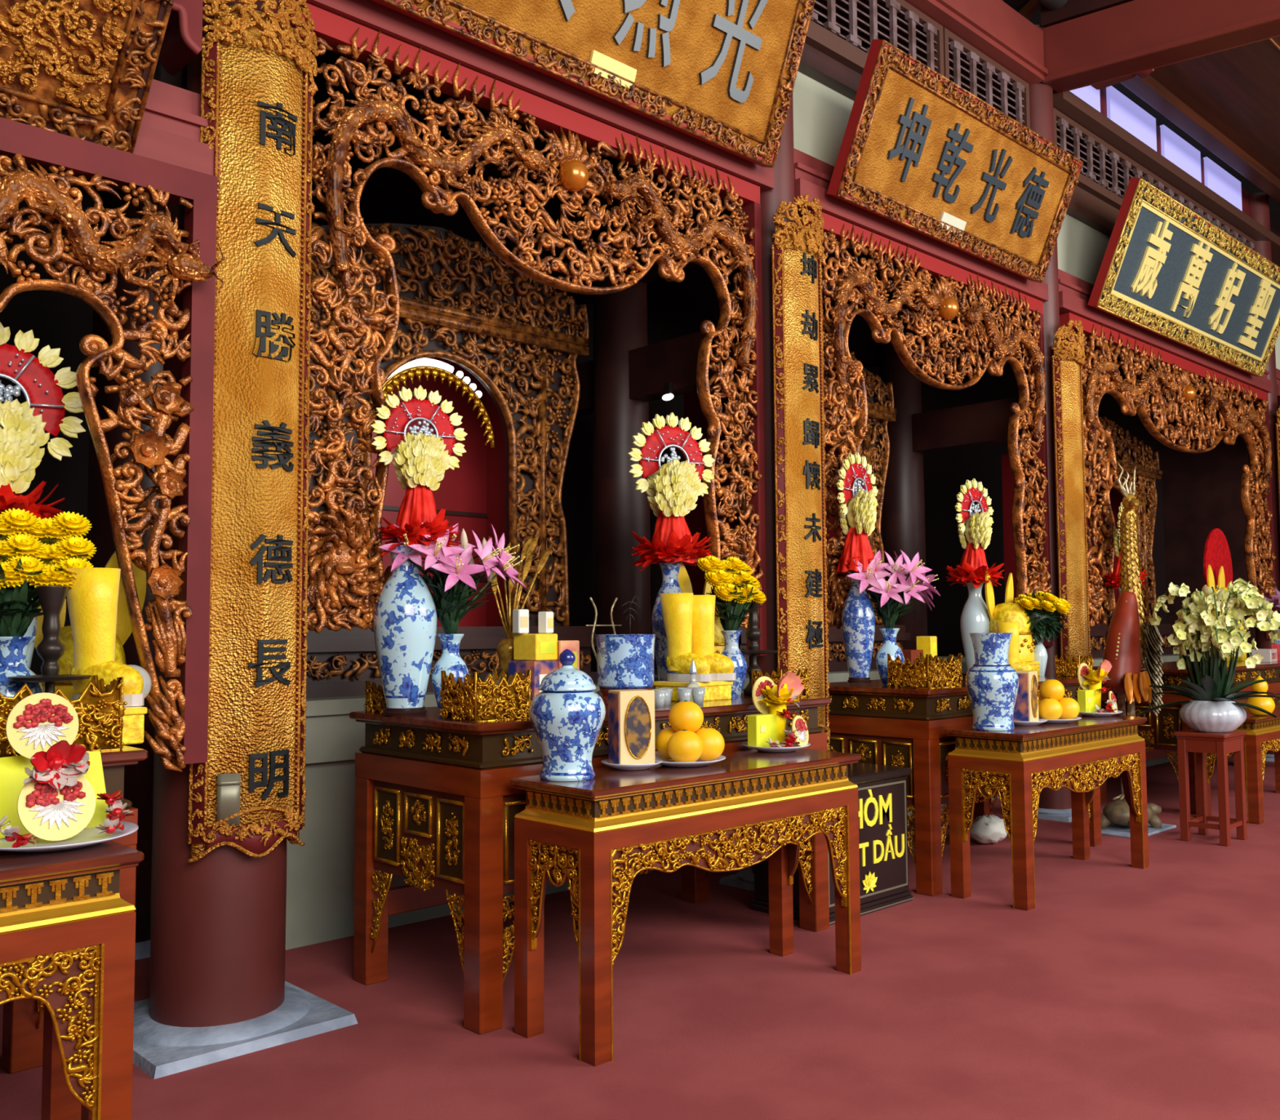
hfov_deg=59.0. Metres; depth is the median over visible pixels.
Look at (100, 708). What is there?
stand
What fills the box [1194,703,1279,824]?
table
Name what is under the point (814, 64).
trim
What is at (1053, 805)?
column
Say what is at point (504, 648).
flower
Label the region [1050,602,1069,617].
chrysanthemum
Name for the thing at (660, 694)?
glass cup
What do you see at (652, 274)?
tie beam
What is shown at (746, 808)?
table
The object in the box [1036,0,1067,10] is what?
lamp
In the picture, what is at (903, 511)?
column
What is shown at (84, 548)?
chrysanthemum
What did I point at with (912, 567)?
lily
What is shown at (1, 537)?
chrysanthemum
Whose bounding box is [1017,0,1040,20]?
rafter
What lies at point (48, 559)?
chrysanthemum
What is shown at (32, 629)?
vase
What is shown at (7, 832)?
candy
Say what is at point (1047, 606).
chrysanthemum
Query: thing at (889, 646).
vase
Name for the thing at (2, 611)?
chrysanthemum
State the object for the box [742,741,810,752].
plate
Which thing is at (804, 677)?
stand
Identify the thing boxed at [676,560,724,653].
hat
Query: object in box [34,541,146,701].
hat
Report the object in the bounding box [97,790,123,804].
candy
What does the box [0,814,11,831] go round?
candy
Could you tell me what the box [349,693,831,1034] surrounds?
altar table
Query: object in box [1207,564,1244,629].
hat
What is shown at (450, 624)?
bunch
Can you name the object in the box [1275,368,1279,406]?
trim
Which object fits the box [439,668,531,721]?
stand
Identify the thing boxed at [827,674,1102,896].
altar table
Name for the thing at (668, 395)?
wall lamp
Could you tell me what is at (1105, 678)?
candy
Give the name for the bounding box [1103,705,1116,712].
candy
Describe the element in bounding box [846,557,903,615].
lily
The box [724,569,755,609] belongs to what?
chrysanthemum
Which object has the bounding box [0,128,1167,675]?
wall
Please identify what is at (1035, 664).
box
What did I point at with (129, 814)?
candy
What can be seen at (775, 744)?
candy
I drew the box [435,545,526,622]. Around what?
lily
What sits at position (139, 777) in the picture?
column
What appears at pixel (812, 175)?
beam
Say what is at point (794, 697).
candy
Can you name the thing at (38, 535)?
chrysanthemum
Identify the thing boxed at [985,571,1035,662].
hat
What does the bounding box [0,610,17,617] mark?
chrysanthemum
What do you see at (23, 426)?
fan ornament
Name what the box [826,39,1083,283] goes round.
plaque
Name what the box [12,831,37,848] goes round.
candy
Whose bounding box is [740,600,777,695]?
candlestick
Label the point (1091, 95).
window
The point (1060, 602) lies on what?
chrysanthemum
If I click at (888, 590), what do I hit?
lily
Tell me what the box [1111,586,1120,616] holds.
vase
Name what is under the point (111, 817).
candy
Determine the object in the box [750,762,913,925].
box
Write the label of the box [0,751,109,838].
card
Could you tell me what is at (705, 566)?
chrysanthemum
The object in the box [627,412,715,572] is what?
fan ornament
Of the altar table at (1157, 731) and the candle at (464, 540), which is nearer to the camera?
the candle at (464, 540)
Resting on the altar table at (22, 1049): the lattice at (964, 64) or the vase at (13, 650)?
the vase at (13, 650)
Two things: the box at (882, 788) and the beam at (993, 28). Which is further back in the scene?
the beam at (993, 28)
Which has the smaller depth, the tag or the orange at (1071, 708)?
the tag
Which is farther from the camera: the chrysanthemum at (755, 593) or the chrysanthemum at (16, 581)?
the chrysanthemum at (755, 593)
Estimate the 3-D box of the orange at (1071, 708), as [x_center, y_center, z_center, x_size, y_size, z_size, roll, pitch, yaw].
[2.465,0.856,6.534,0.140,0.133,0.140,0,-4,-5]
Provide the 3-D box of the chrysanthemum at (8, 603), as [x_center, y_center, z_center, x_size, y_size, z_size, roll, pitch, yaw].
[-1.949,0.148,3.418,0.152,0.289,0.159,-3,-4,34]
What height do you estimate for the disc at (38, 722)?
0.176 m
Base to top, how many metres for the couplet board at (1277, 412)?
3.032 m
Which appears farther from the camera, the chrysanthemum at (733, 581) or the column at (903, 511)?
the column at (903, 511)
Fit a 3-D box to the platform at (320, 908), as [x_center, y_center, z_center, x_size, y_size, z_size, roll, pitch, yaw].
[-1.467,1.298,6.558,2.620,1.130,1.930,3,-5,-43]
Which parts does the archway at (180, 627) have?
edge moulding, rail, post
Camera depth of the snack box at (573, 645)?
5.21 m
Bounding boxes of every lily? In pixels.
[377,521,457,613]
[406,528,470,616]
[421,522,477,604]
[427,542,492,612]
[432,523,519,610]
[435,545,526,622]
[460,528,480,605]
[462,528,506,603]
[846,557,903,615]
[866,570,912,621]
[871,550,907,612]
[871,551,908,613]
[873,551,906,610]
[874,560,940,616]
[875,568,928,616]
[884,549,932,607]
[898,575,932,616]
[901,577,935,613]
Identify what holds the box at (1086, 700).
on the plate at (1104, 713)
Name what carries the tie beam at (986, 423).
attached to the column at (1053, 805)
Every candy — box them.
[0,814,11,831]
[0,825,20,841]
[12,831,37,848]
[23,767,50,784]
[62,760,86,773]
[94,815,123,833]
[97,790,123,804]
[104,797,133,815]
[106,810,125,830]
[109,804,134,821]
[765,737,786,747]
[776,708,797,718]
[779,736,799,746]
[783,726,799,737]
[786,695,799,706]
[1093,704,1103,715]
[1096,686,1110,693]
[1102,676,1111,682]
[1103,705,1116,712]
[1105,698,1115,706]
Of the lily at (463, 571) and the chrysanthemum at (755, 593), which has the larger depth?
the chrysanthemum at (755, 593)
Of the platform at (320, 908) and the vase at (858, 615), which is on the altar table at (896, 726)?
the vase at (858, 615)
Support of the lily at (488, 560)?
in the vase at (450, 660)
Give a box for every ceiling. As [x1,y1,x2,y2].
[312,45,1226,401]
[1120,35,1279,203]
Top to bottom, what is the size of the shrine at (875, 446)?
2.550 m
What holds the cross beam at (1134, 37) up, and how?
attached to the column at (1053, 805)
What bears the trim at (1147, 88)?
attached to the wall at (1201, 491)
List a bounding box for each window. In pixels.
[1069,85,1100,111]
[1106,85,1156,151]
[1160,124,1201,182]
[1203,156,1242,211]
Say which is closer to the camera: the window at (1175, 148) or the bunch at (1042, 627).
the bunch at (1042, 627)
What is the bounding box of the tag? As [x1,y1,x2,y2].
[216,773,240,825]
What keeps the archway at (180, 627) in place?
attached to the trim at (170, 131)
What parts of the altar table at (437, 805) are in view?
leg, leg, rail, leg, leg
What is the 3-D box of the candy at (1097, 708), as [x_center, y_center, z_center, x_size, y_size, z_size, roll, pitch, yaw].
[2.795,0.911,6.884,0.059,0.059,0.073,-3,-4,34]
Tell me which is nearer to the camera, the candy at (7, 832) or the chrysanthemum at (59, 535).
the candy at (7, 832)
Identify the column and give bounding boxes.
[86,187,179,959]
[133,0,357,1079]
[592,154,650,671]
[719,93,795,891]
[876,263,927,649]
[1019,24,1071,822]
[1246,192,1279,761]
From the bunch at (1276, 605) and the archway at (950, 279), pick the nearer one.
the archway at (950, 279)
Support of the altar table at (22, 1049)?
on the floor
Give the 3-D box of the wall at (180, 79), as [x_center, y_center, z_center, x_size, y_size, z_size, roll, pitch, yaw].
[1.783,-2.942,7.944,23.300,2.880,0.060,3,-5,-43]
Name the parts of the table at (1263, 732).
leg, leg, rail, leg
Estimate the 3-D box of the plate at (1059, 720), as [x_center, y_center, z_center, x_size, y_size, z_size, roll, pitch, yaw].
[2.381,0.924,6.538,0.320,0.029,0.320,3,-5,-43]
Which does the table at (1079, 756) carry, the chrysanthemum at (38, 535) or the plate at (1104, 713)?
the plate at (1104, 713)
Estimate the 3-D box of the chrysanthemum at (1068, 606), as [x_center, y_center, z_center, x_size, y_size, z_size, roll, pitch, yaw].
[2.873,0.400,7.895,0.278,0.270,0.128,0,-4,-8]
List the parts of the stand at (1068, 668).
panel, panel, panel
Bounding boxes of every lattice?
[809,0,944,75]
[942,27,1030,128]
[1053,107,1256,251]
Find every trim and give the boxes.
[133,79,220,182]
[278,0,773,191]
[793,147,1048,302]
[797,43,862,100]
[804,23,866,75]
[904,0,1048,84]
[1053,89,1279,266]
[1057,268,1271,392]
[1066,175,1122,237]
[1099,87,1250,216]
[1121,75,1279,203]
[1269,38,1279,49]
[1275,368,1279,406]
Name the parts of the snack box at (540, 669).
printed panel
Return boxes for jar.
[528,648,605,781]
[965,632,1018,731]
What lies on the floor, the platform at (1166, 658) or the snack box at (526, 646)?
the platform at (1166, 658)
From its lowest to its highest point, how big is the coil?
0.222 m
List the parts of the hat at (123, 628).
gold trim, crown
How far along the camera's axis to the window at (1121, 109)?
10.31 m
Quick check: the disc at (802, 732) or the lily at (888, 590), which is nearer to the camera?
the disc at (802, 732)
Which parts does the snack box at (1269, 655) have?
printed panel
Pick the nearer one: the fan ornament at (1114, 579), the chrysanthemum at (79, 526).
the chrysanthemum at (79, 526)
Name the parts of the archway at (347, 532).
rail, edge moulding, post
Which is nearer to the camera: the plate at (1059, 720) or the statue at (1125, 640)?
the plate at (1059, 720)
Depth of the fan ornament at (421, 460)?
4.65 m
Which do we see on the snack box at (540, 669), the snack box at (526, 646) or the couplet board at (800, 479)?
the snack box at (526, 646)
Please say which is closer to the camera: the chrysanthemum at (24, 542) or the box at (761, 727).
the chrysanthemum at (24, 542)
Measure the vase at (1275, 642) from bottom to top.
0.300 m
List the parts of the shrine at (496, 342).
niche rail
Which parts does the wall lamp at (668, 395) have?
bulb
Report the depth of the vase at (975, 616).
7.85 m
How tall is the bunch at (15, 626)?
0.296 m
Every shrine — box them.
[306,222,597,698]
[684,338,911,675]
[1001,416,1174,657]
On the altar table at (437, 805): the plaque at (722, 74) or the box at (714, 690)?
the box at (714, 690)
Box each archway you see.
[0,116,224,772]
[288,2,766,655]
[802,210,1053,646]
[1059,312,1277,639]
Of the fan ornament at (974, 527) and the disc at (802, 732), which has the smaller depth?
the disc at (802, 732)
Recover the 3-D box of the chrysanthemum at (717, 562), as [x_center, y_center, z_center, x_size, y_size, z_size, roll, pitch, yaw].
[0.412,0.194,5.682,0.178,0.441,0.122,1,-4,-17]
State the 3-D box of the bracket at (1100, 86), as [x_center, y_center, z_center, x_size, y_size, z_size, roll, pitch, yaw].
[3.788,-3.876,8.957,0.230,0.150,0.453,3,-5,-43]
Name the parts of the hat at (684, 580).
crown, gold trim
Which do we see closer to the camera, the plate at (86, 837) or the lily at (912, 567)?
the plate at (86, 837)
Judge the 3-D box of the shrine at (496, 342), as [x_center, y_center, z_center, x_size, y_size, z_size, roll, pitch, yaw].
[-1.236,-0.561,6.343,2.079,2.550,0.780,3,-5,-43]
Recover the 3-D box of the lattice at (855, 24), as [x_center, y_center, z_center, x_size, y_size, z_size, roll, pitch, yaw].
[1.513,-3.531,7.461,1.700,0.580,0.105,3,-5,-43]
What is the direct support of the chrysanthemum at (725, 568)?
in the vase at (731, 650)
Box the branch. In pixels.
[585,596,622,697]
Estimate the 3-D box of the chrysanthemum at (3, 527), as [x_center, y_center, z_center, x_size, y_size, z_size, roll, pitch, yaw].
[-1.952,0.073,3.484,0.152,0.446,0.149,2,-4,-29]
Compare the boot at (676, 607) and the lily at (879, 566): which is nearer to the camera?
the boot at (676, 607)
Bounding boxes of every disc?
[5,693,79,759]
[17,774,95,840]
[751,676,774,714]
[791,715,808,746]
[1077,662,1088,689]
[1108,690,1117,712]
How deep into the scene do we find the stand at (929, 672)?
6.39 m
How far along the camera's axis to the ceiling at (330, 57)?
7.99 m
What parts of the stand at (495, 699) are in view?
panel, panel, panel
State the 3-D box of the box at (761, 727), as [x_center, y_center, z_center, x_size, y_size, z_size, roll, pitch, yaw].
[0.548,0.755,4.997,0.160,0.145,0.058,3,-5,-43]
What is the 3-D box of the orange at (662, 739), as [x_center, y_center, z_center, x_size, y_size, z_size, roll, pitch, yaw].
[0.132,0.737,4.565,0.140,0.133,0.140,3,-5,-44]
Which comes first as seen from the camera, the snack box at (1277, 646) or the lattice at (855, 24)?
the lattice at (855, 24)
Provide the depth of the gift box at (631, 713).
4.35 m
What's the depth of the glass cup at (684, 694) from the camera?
5.01 m
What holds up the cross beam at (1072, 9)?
on the cross beam at (1134, 37)
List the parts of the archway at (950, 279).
post, rail, edge moulding, post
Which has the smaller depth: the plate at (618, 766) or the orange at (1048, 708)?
the plate at (618, 766)
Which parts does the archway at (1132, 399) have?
post, rail, edge moulding, post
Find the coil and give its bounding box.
[620,595,639,634]
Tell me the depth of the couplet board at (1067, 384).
8.63 m
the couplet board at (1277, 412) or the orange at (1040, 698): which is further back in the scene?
the couplet board at (1277, 412)
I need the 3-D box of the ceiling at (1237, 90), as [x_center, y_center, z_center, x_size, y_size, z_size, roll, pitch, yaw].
[9.524,-3.824,9.687,9.750,0.830,7.500,3,-5,-43]
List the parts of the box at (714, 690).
lid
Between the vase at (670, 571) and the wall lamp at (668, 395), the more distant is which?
the wall lamp at (668, 395)
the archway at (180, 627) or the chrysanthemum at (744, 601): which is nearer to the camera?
the archway at (180, 627)
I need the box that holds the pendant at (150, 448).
[128,382,187,772]
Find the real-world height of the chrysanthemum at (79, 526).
0.465 m
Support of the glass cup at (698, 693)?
on the altar table at (437, 805)
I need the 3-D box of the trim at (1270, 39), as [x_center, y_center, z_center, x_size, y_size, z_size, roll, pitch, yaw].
[9.327,-3.795,10.002,9.400,0.445,4.350,3,-5,-43]
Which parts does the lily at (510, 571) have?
stem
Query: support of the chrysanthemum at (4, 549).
in the vase at (13, 650)
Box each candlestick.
[7,586,91,693]
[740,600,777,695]
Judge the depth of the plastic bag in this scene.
7.52 m
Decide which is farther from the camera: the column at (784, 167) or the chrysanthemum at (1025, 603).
the chrysanthemum at (1025, 603)
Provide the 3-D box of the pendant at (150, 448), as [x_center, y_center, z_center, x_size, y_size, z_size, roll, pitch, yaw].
[-1.623,0.052,3.798,0.220,1.331,0.076,3,-5,-43]
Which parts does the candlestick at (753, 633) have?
drip plate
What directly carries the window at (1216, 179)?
in the wall at (180, 79)
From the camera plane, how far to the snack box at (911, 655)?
7.01 m
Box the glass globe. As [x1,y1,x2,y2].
[128,664,151,698]
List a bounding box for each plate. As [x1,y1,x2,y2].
[0,821,138,853]
[600,758,662,770]
[654,753,725,767]
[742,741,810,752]
[1013,718,1047,725]
[1039,716,1081,723]
[1079,709,1122,716]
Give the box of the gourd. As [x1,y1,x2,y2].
[1245,671,1275,715]
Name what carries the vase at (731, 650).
on the altar table at (437, 805)
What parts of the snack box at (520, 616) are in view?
printed panel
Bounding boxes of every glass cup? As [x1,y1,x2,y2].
[652,688,666,706]
[657,688,672,706]
[676,688,692,702]
[691,687,705,704]
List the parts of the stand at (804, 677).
panel, panel, panel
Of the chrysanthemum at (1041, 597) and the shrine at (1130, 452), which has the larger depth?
the shrine at (1130, 452)
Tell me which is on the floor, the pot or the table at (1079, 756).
the table at (1079, 756)
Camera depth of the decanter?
5.19 m
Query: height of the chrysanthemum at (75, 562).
0.315 m
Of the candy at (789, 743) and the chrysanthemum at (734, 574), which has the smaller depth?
the candy at (789, 743)
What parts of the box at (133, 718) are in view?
lid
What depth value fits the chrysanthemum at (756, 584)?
5.79 m
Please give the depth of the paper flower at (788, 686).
5.02 m
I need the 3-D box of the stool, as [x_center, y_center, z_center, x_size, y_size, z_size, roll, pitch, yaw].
[3.885,1.531,7.683,0.400,0.730,0.340,3,-5,-43]
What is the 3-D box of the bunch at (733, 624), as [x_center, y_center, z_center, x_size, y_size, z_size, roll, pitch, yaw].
[0.463,0.257,5.701,0.219,0.298,0.232,-1,-4,9]
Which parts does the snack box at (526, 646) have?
printed panel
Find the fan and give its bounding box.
[1203,528,1232,588]
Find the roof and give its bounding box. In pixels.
[1003,0,1279,221]
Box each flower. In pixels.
[487,534,551,681]
[760,671,804,742]
[1082,659,1111,710]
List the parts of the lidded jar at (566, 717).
lid, knob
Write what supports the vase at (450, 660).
on the altar table at (437, 805)
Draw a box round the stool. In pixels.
[1173,728,1247,846]
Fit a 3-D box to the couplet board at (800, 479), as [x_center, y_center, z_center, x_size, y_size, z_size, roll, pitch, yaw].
[0.942,-0.494,6.399,0.456,3.184,0.149,3,-5,-43]
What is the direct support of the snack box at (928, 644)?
on the snack box
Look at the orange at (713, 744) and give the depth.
4.47 m
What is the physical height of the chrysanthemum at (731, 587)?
0.301 m
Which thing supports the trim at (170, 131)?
attached to the wall at (180, 79)
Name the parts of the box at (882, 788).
lid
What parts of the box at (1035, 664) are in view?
lid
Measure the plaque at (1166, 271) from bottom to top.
0.985 m
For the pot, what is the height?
0.314 m
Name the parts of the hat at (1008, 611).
crown, gold trim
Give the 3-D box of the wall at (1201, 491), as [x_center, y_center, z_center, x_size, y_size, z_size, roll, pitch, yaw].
[12.204,-2.679,14.033,0.200,9.800,11.600,3,-5,-43]
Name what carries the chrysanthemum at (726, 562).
in the vase at (731, 650)
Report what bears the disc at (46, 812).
on the plate at (86, 837)
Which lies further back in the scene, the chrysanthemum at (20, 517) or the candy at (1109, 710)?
the candy at (1109, 710)
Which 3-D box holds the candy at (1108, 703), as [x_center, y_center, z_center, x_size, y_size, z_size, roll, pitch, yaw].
[2.891,0.876,6.949,0.056,0.049,0.072,0,-4,-9]
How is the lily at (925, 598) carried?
in the vase at (889, 646)
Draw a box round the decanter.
[686,659,700,702]
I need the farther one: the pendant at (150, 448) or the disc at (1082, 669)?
the disc at (1082, 669)
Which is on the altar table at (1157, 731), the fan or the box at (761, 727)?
the fan
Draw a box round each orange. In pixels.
[655,726,676,759]
[666,728,702,762]
[668,700,703,732]
[694,726,724,760]
[1038,696,1043,719]
[1038,697,1062,719]
[1039,678,1064,700]
[1057,696,1079,719]
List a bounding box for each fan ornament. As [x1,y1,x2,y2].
[0,322,85,519]
[370,385,467,555]
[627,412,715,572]
[835,452,878,573]
[945,478,1004,587]
[1102,502,1149,590]
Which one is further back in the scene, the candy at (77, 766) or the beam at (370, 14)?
the beam at (370, 14)
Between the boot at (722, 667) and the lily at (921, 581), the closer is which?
the boot at (722, 667)
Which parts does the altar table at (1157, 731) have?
leg, leg, rail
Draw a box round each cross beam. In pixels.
[1040,0,1133,27]
[1041,0,1279,93]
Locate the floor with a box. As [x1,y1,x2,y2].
[0,753,1279,1119]
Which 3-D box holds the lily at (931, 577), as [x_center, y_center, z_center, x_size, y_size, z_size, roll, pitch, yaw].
[1.631,0.223,6.794,0.386,0.445,0.247,2,-4,-30]
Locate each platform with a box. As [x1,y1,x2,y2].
[285,684,656,950]
[591,667,948,816]
[937,653,1179,799]
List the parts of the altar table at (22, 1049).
leg, leg, rail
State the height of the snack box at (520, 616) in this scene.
0.110 m
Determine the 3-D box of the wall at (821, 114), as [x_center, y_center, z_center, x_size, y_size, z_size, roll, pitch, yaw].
[5.531,-2.506,11.385,13.100,0.620,0.090,3,-5,-43]
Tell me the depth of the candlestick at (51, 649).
3.39 m
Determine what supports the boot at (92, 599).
on the box at (133, 718)
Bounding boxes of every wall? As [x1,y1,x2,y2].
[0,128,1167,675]
[152,57,1279,237]
[792,71,1279,369]
[1160,394,1279,657]
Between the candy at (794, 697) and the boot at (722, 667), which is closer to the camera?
the candy at (794, 697)
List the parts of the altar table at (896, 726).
rail, leg, leg, leg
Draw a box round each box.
[122,706,146,744]
[508,660,558,700]
[512,608,528,633]
[513,633,557,660]
[537,611,553,633]
[555,640,579,669]
[608,688,655,764]
[653,680,733,702]
[747,713,780,749]
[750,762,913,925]
[901,649,923,663]
[915,635,937,657]
[1013,670,1039,721]
[1026,661,1039,675]
[1077,688,1096,714]
[1226,629,1246,661]
[1251,648,1277,662]
[1271,644,1279,661]
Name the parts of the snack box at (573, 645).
printed panel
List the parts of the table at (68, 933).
leg, rail, leg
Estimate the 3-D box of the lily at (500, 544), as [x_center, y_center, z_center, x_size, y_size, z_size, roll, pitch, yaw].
[-0.677,0.096,4.829,0.402,0.508,0.241,3,-5,-43]
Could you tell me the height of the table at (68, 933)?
0.910 m
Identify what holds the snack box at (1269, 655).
on the altar table at (1157, 731)
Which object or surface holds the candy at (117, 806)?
on the plate at (86, 837)
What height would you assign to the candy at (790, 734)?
0.061 m
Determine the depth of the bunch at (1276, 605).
11.11 m
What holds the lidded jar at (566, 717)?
on the table at (746, 808)
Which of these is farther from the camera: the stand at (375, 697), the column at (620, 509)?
the column at (620, 509)
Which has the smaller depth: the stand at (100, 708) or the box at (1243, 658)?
the stand at (100, 708)
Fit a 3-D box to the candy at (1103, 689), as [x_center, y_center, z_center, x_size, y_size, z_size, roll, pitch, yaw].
[2.874,0.804,6.995,0.076,0.038,0.067,2,-4,-36]
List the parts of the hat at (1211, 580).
crown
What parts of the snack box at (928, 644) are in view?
printed panel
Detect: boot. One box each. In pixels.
[66,567,144,706]
[659,592,711,681]
[691,595,736,680]
[995,622,1033,671]
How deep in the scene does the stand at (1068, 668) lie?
7.50 m
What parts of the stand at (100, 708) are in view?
panel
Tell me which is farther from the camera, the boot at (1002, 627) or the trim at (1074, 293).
the trim at (1074, 293)
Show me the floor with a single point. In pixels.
(1126, 992)
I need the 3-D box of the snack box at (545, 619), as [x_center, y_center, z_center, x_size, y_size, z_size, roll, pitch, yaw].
[-0.435,0.289,5.237,0.052,0.100,0.060,-2,-4,29]
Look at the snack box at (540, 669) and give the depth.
5.09 m
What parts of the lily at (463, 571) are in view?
stem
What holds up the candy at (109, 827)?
on the plate at (86, 837)
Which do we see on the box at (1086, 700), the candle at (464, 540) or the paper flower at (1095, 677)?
the paper flower at (1095, 677)
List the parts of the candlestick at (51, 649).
drip plate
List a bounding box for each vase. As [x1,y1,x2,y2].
[0,636,44,697]
[23,598,37,669]
[373,545,436,715]
[431,634,469,713]
[651,562,683,680]
[720,630,746,697]
[841,571,875,683]
[875,628,904,685]
[960,582,989,670]
[1034,640,1047,675]
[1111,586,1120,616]
[1271,629,1279,644]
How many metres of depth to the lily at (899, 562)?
6.71 m
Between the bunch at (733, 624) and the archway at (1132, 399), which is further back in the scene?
the archway at (1132, 399)
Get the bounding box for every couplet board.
[187,0,319,862]
[771,193,830,751]
[1051,319,1090,661]
[1275,406,1279,527]
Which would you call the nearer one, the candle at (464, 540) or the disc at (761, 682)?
the candle at (464, 540)
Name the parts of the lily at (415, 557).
stem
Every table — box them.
[0,840,144,1119]
[1,745,147,1119]
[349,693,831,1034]
[510,748,861,1066]
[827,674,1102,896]
[944,714,1149,911]
[1092,657,1279,814]
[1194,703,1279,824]
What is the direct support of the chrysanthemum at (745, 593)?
in the vase at (731, 650)
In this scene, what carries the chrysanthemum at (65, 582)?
in the vase at (13, 650)
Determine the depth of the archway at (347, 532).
5.13 m
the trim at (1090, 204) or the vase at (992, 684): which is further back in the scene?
the trim at (1090, 204)
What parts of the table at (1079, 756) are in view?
leg, leg, rail, leg, leg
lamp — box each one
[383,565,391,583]
[662,382,673,400]
[1036,0,1067,10]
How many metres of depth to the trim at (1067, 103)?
10.43 m
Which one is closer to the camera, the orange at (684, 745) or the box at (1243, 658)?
the orange at (684, 745)
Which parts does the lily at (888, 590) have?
stem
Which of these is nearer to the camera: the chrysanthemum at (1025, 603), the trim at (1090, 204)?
the chrysanthemum at (1025, 603)
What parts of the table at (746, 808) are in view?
leg, leg, rail, leg, leg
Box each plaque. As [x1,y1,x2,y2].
[0,0,173,153]
[370,0,815,168]
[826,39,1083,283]
[1087,177,1279,377]
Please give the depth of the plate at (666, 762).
4.40 m
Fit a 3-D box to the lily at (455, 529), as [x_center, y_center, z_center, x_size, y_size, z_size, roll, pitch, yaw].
[-0.799,0.084,4.719,0.260,0.520,0.223,1,-4,-24]
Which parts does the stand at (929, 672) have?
panel, panel, panel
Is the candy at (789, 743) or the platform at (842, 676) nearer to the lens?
the candy at (789, 743)
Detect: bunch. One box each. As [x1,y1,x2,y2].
[0,557,39,636]
[423,573,479,634]
[710,582,753,631]
[868,586,903,628]
[1017,591,1066,644]
[1260,586,1279,629]
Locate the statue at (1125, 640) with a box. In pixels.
[1101,462,1176,838]
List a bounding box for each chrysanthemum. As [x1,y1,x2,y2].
[0,507,39,552]
[0,514,29,591]
[0,531,8,557]
[0,539,24,563]
[0,561,31,617]
[0,566,15,609]
[0,569,13,613]
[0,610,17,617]
[2,532,44,587]
[4,554,48,613]
[10,542,62,589]
[13,563,63,610]
[21,516,57,539]
[21,562,75,617]
[22,555,93,614]
[27,535,96,600]
[28,542,76,604]
[37,517,74,544]
[48,511,92,537]
[697,557,736,605]
[704,571,736,615]
[705,555,733,571]
[712,568,745,609]
[713,585,738,622]
[714,575,745,604]
[715,582,742,616]
[716,589,751,611]
[720,563,737,584]
[720,583,759,616]
[721,560,744,584]
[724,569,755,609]
[724,588,766,617]
[726,556,750,573]
[728,586,754,619]
[729,573,746,588]
[736,562,752,585]
[742,575,760,603]
[1014,600,1026,609]
[1017,594,1026,599]
[1019,598,1043,615]
[1030,598,1042,610]
[1034,600,1055,616]
[1035,592,1044,601]
[1042,591,1057,604]
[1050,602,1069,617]
[1053,600,1067,608]
[1055,598,1071,618]
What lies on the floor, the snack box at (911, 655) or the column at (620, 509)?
the column at (620, 509)
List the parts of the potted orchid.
pot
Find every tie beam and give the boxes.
[547,206,737,305]
[576,323,742,417]
[848,310,1014,371]
[911,396,1022,453]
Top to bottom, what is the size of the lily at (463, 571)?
0.407 m
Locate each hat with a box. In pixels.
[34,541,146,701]
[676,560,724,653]
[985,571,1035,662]
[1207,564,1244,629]
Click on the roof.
(1274, 206)
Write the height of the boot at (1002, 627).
0.369 m
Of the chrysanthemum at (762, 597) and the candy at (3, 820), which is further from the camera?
the chrysanthemum at (762, 597)
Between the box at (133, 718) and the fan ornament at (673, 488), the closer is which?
the box at (133, 718)
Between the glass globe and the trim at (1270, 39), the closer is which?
the glass globe
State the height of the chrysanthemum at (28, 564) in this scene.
0.315 m
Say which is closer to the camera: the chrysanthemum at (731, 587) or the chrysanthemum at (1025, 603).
the chrysanthemum at (731, 587)
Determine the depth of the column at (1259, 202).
12.31 m
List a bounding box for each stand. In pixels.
[0,675,127,757]
[364,680,386,714]
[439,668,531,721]
[751,667,809,697]
[887,652,963,688]
[1054,654,1093,678]
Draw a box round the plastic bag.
[969,814,1007,844]
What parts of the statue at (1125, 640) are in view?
leg, bead trim, leg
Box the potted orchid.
[1137,577,1279,733]
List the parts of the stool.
leg, leg, seat, leg, leg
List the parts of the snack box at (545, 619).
printed panel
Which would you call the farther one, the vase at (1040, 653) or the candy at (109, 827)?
the vase at (1040, 653)
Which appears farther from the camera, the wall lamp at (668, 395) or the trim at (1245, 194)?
the trim at (1245, 194)
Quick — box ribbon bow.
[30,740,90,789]
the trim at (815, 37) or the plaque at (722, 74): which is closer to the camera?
the plaque at (722, 74)
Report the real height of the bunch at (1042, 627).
0.375 m
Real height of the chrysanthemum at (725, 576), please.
0.371 m

